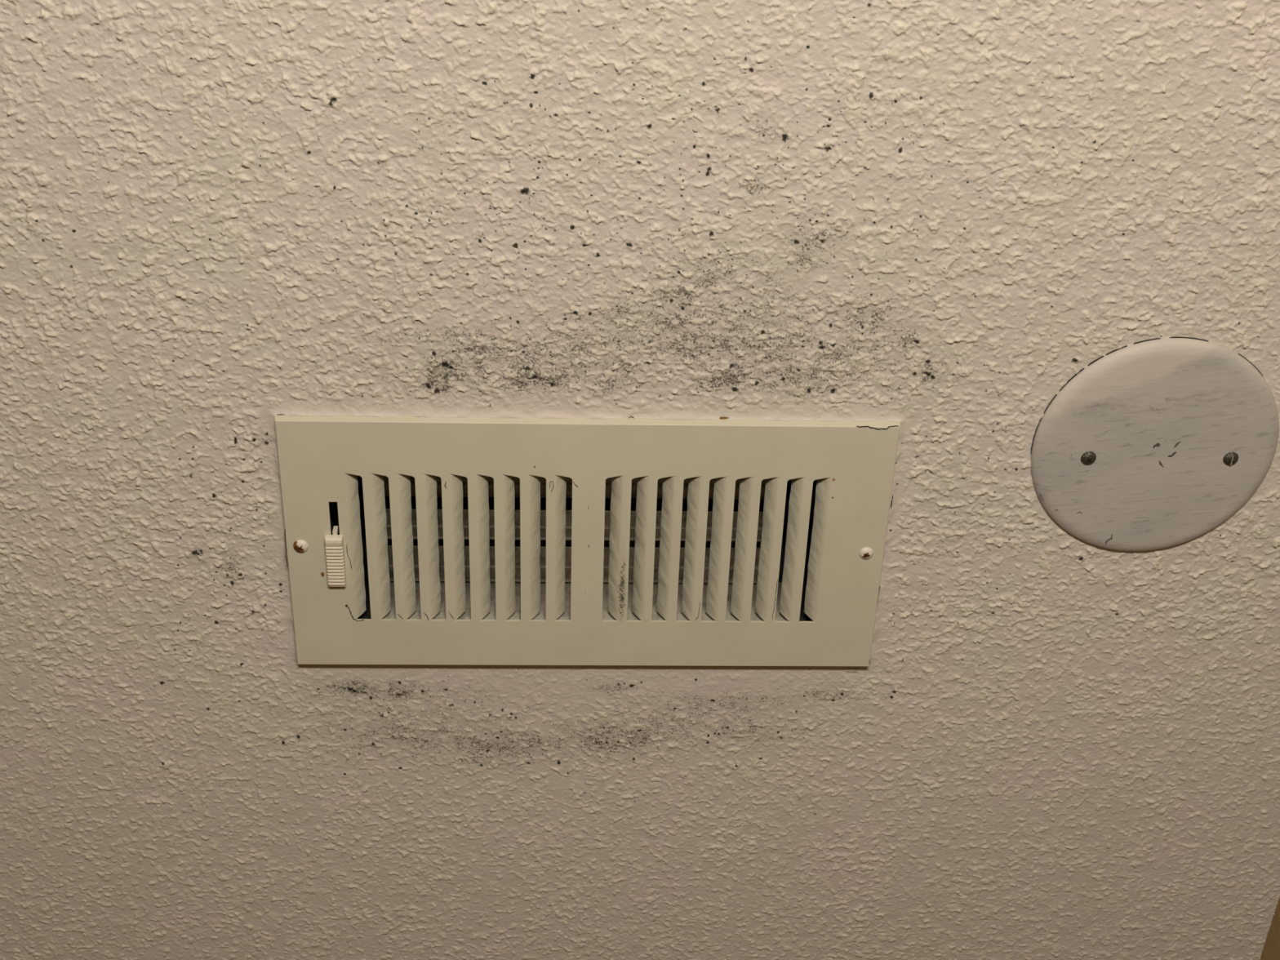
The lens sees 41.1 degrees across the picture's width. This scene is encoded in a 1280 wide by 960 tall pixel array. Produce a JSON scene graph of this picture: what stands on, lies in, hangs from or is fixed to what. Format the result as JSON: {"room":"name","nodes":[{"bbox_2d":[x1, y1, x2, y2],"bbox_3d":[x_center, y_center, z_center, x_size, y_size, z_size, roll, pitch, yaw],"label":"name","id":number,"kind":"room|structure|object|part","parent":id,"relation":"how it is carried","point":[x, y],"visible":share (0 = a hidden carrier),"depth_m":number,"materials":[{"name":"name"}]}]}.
{"room":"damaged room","nodes":[
{"label":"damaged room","id":0,"kind":"room"},
{"bbox_2d":[0,0,1279,959],"bbox_3d":[-0.423,0.093,0.877,1.610,0.003,2.850,0,-58,-3],"label":"ceiling","id":1,"kind":"structure","parent":0,"point":[220,220],"depth_m":0.81,"materials":[{"name":"paint"}]},
{"bbox_2d":[274,413,900,668],"bbox_3d":[-0.029,-0.018,0.937,0.301,0.210,0.149,0,-58,-3],"label":"ceiling vent","id":2,"kind":"object","parent":1,"relation":"in","point":[410,540],"visible":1,"depth_m":0.85,"materials":[{"name":"metal"}]},
{"bbox_3d":[-0.151,0.040,0.847,0.009,0.004,0.029,0,-58,-3],"label":"lever","id":3,"kind":"part","parent":2,"relation":"part of","materials":[{"name":"plastic"}]},
{"bbox_3d":[-0.150,0.025,0.842,0.002,0.005,0.003,0,-58,-3],"label":"lever stem","id":4,"kind":"part","parent":2,"relation":"part of","materials":[{"name":"plastic"}]},
{"bbox_3d":[-0.036,0.044,0.896,0.197,0.006,0.025,0,-58,-3],"label":"damper blade","id":5,"kind":"part","parent":2,"relation":"part of","materials":[{"name":"metal"}]},
{"bbox_3d":[-0.035,0.023,0.882,0.197,0.006,0.021,0,-58,-3],"label":"damper blade","id":6,"kind":"part","parent":2,"relation":"part of","materials":[{"name":"metal"}]},
{"bbox_3d":[-0.034,0.001,0.869,0.197,0.005,0.021,0,-58,-3],"label":"damper blade","id":7,"kind":"part","parent":2,"relation":"part of","materials":[{"name":"metal"}]},
{"bbox_2d":[1030,337,1279,551],"bbox_3d":[0.252,-0.014,0.835,0.122,0.008,0.122,0,-58,-3],"label":"cover plate","id":8,"kind":"object","parent":1,"relation":"attached to","point":[1153,444],"visible":1,"depth_m":0.83,"materials":[{"name":"paint"}]},
{"bbox_2d":[1259,897,1279,959],"bbox_3d":[0.472,0.731,-0.103,0.100,2.400,3.050,0,-58,-3],"label":"wall","id":9,"kind":"structure","parent":0,"point":[1271,949],"depth_m":1.01,"materials":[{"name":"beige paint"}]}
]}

